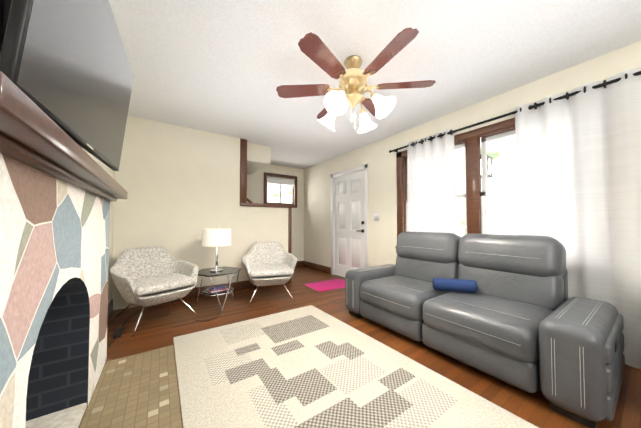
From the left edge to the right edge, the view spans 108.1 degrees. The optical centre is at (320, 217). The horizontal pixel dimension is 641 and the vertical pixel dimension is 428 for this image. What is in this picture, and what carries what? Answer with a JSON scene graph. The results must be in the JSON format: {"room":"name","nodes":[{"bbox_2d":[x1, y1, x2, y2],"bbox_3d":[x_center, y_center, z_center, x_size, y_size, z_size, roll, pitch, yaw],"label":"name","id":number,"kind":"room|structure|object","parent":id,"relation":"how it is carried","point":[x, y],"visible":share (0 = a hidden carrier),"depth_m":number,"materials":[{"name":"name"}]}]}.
{"room":"living room","nodes":[
{"label":"living room","id":0,"kind":"room"},
{"bbox_2d":[98,160,114,304],"bbox_3d":[-1.399,-0.134,1.087,0.120,2.440,6.980,1,-2,-35],"label":"wall","id":1,"kind":"structure","parent":0,"point":[109,171],"depth_m":2.72,"materials":[{"name":"beige paint"}]},
{"bbox_2d":[82,147,97,162],"bbox_3d":[-1.238,-0.798,1.066,0.097,1.108,1.444,1,-2,-35],"label":"chimney breast","id":2,"kind":"object","parent":1,"relation":"attached to","point":[92,156],"depth_m":1.52,"materials":[{"name":"beige paint"}]},
{"bbox_2d":[0,0,81,147],"bbox_3d":[-1.093,-0.587,0.969,0.037,0.400,0.820,1,-2,-35],"label":"mount","id":3,"kind":"object","parent":2,"relation":"attached to","point":[5,5],"depth_m":0.63,"materials":[{"name":"black metal"}]},
{"bbox_2d":[0,0,133,170],"bbox_3d":[-1.017,-0.631,1.023,0.084,0.645,1.060,8,-5,-30],"label":"tv","id":4,"kind":"object","parent":3,"relation":"attached to","point":[65,66],"visible":0.98,"depth_m":0.82,"materials":[{"name":"black plastic"}]},
{"bbox_2d":[107,299,112,319],"bbox_3d":[-2.169,1.046,2.297,0.015,0.140,1.294,1,-2,-35],"label":"baseboard","id":5,"kind":"structure","parent":1,"relation":"attached to","point":[110,307],"depth_m":2.68,"materials":[{"name":"brown wood"}]},
{"bbox_2d":[112,116,287,309],"bbox_3d":[-1.601,-0.072,3.593,2.390,2.440,0.120,1,-2,-35],"label":"wall","id":6,"kind":"structure","parent":0,"point":[180,185],"depth_m":3.32,"materials":[{"name":"beige paint"}]},
{"bbox_2d":[169,280,288,301],"bbox_3d":[-1.401,1.079,3.619,2.000,0.140,0.015,1,-2,-35],"label":"baseboard","id":7,"kind":"structure","parent":6,"relation":"attached to","point":[244,285],"depth_m":3.58,"materials":[{"name":"brown wood"}]},
{"bbox_2d":[240,138,291,281],"bbox_3d":[-0.950,-0.060,4.041,0.930,2.438,0.180,1,-2,-35],"label":"trim","id":8,"kind":"structure","parent":6,"relation":"attached to","point":[243,172],"depth_m":3.79,"materials":[{"name":"brown wood"}]},
{"bbox_2d":[247,164,303,260],"bbox_3d":[-1.873,-0.039,4.922,3.447,2.440,0.120,1,-2,-35],"label":"wall","id":9,"kind":"structure","parent":0,"point":[255,187],"depth_m":5.68,"materials":[{"name":"beige paint"}]},
{"bbox_2d":[264,172,296,207],"bbox_3d":[-0.945,-0.644,5.522,0.860,0.780,0.110,1,-2,-35],"label":"window","id":10,"kind":"structure","parent":9,"relation":"in","point":[276,179],"depth_m":5.54,"materials":[{"name":"brown wood"}]},
{"bbox_2d":[295,261,303,266],"bbox_3d":[-1.180,1.121,5.287,1.856,0.140,0.015,1,-2,-35],"label":"baseboard","id":11,"kind":"structure","parent":9,"relation":"attached to","point":[299,263],"depth_m":5.73,"materials":[{"name":"brown wood"}]},
{"bbox_2d":[78,266,640,427],"bbox_3d":[0.070,1.161,2.065,3.687,0.100,6.980,1,-2,-35],"label":"floor","id":12,"kind":"structure","parent":0,"point":[161,325],"depth_m":2.24,"materials":[{"name":"brown wood"}]},
{"bbox_2d":[0,153,109,427],"bbox_3d":[-1.358,0.464,0.942,0.491,1.237,1.821,1,-2,-35],"label":"fireplace","id":13,"kind":"object","parent":12,"relation":"on","point":[54,251],"visible":1,"depth_m":1.01,"materials":[{"name":"stone"}]},
{"bbox_2d":[0,71,127,201],"bbox_3d":[-1.186,-0.196,1.105,0.245,0.089,1.875,1,-2,-35],"label":"mantel","id":14,"kind":"object","parent":13,"relation":"on","point":[33,134],"visible":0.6,"depth_m":0.62,"materials":[{"name":"brown wood"}]},
{"bbox_2d":[80,345,181,427],"bbox_3d":[-0.852,1.083,1.014,0.437,0.004,2.150,1,-2,-35],"label":"hearth","id":15,"kind":"object","parent":12,"relation":"on","point":[139,390],"visible":1,"depth_m":1.44,"materials":[{"name":"tile"}]},
{"bbox_2d":[110,247,198,336],"bbox_3d":[-1.873,0.741,2.641,0.792,0.767,0.771,-1,-2,35],"label":"armchair","id":16,"kind":"object","parent":12,"relation":"on","point":[143,277],"visible":1,"depth_m":2.61,"materials":[{"name":"fabric"}]},
{"bbox_2d":[107,299,220,347],"bbox_3d":[-1.692,1.109,2.623,1.001,0.030,1.235,1,-2,-35],"label":"cable","id":17,"kind":"object","parent":12,"relation":"on","point":[118,332],"visible":0.94,"depth_m":2.28,"materials":[{"name":"black plastic"}]},
{"bbox_2d":[195,266,240,310],"bbox_3d":[-1.337,0.912,3.034,0.600,0.445,0.539,1,-2,-35],"label":"side table","id":18,"kind":"object","parent":12,"relation":"on","point":[217,290],"visible":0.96,"depth_m":2.97,"materials":[{"name":"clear glass"}]},
{"bbox_2d":[202,226,230,271],"bbox_3d":[-1.359,0.394,3.044,0.344,0.588,0.344,1,-2,-35],"label":"table lamp","id":19,"kind":"object","parent":18,"relation":"on","point":[216,238],"visible":1,"depth_m":2.92,"materials":[{"name":"white fabric"}]},
{"bbox_2d":[242,242,296,303],"bbox_3d":[-0.752,0.760,3.413,0.771,0.767,0.792,0,-2,-19],"label":"armchair","id":20,"kind":"object","parent":12,"relation":"on","point":[268,263],"visible":1,"depth_m":3.36,"materials":[{"name":"fabric"}]},
{"bbox_2d":[304,279,344,291],"bbox_3d":[0.173,1.156,4.036,0.770,0.007,0.530,1,-2,-35],"label":"door mat","id":21,"kind":"object","parent":12,"relation":"on","point":[326,285],"visible":0.75,"depth_m":3.96,"materials":[{"name":"pink fabric"}]},
{"bbox_2d":[173,305,537,427],"bbox_3d":[-0.106,1.095,1.655,1.510,0.011,2.240,1,-2,-35],"label":"rug","id":22,"kind":"object","parent":12,"relation":"on","point":[310,366],"visible":0.98,"depth_m":1.53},
{"bbox_2d":[345,231,624,427],"bbox_3d":[1.200,0.632,2.204,0.948,0.964,2.010,1,-2,-35],"label":"sofa","id":23,"kind":"object","parent":12,"relation":"on","point":[519,319],"visible":0.94,"depth_m":1.73,"materials":[{"name":"grey leather"}]},
{"bbox_2d":[432,278,477,292],"bbox_3d":[1.218,0.612,2.118,0.348,0.112,0.117,0,-1,15],"label":"bolster pillow","id":24,"kind":"object","parent":23,"relation":"on","point":[455,285],"visible":1,"depth_m":2.08,"materials":[{"name":"blue fabric"}]},
{"bbox_2d":[109,0,640,168],"bbox_3d":[0.070,-1.379,2.128,3.687,0.100,6.980,1,-2,-35],"label":"ceiling","id":25,"kind":"structure","parent":0,"point":[225,67],"depth_m":1.90,"materials":[{"name":"white paint"}]},
{"bbox_2d":[276,27,435,132],"bbox_3d":[0.277,-1.043,1.971,1.259,0.574,1.312,1,-2,-35],"label":"ceiling fan","id":26,"kind":"object","parent":25,"relation":"hanging from","point":[353,81],"visible":1,"depth_m":1.86,"materials":[{"name":"brown wood"}]},
{"bbox_2d":[304,41,640,266],"bbox_3d":[1.540,-0.084,3.107,0.120,2.440,6.980,1,-2,-35],"label":"wall","id":27,"kind":"structure","parent":0,"point":[378,158],"depth_m":3.66,"materials":[{"name":"beige paint"}]},
{"bbox_2d":[304,261,330,273],"bbox_3d":[0.397,1.104,4.619,0.015,0.140,2.874,1,-2,-35],"label":"baseboard","id":28,"kind":"structure","parent":27,"relation":"attached to","point":[322,268],"depth_m":5.25,"materials":[{"name":"brown wood"}]},
{"bbox_2d":[334,170,364,276],"bbox_3d":[0.537,0.154,4.475,0.099,2.017,0.896,1,-2,-35],"label":"door","id":29,"kind":"structure","parent":27,"relation":"in","point":[349,221],"depth_m":4.47,"materials":[{"name":"white paint"}]},
{"bbox_2d":[331,164,367,274],"bbox_3d":[0.571,0.118,4.499,0.134,2.105,1.060,1,-2,-35],"label":"door frame","id":30,"kind":"structure","parent":27,"relation":"attached to","point":[353,170],"depth_m":4.46,"materials":[{"name":"white paint"}]},
{"bbox_2d":[374,213,378,220],"bbox_3d":[0.929,-0.015,3.875,0.011,0.120,0.120,1,-2,-35],"label":"light switch","id":31,"kind":"object","parent":27,"relation":"attached to","point":[376,217],"visible":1,"depth_m":3.87,"materials":[{"name":"white paint"}]},
{"bbox_2d":[395,117,516,247],"bbox_3d":[1.784,-0.244,2.696,0.133,1.540,2.120,1,-2,-35],"label":"window","id":32,"kind":"structure","parent":27,"relation":"in","point":[475,204],"depth_m":2.66,"materials":[{"name":"brown wood"}]},
{"bbox_2d":[389,67,640,368],"bbox_3d":[2.192,-0.004,1.945,0.118,2.198,3.930,1,-2,-35],"label":"curtain","id":33,"kind":"object","parent":27,"relation":"attached to","point":[578,167],"visible":0.85,"depth_m":1.93,"materials":[{"name":"white fabric"}]},
{"label":"outside","id":34,"kind":"structure","parent":0,"visible":0},
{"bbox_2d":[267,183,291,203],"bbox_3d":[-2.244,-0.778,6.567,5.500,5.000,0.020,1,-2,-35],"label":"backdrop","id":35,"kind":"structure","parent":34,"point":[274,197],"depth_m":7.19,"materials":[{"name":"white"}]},
{"bbox_2d":[454,135,516,236],"bbox_3d":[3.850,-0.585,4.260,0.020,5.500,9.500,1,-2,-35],"label":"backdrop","id":36,"kind":"structure","parent":34,"point":[491,149],"depth_m":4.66,"materials":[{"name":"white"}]},
{"bbox_2d":[481,155,492,178],"bbox_3d":[2.289,-0.848,3.253,0.150,0.565,0.150,1,-2,-35],"label":"hanging lantern","id":37,"kind":"object","parent":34,"point":[489,165],"visible":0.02,"depth_m":3.21,"materials":[{"name":"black metal"}]}
]}

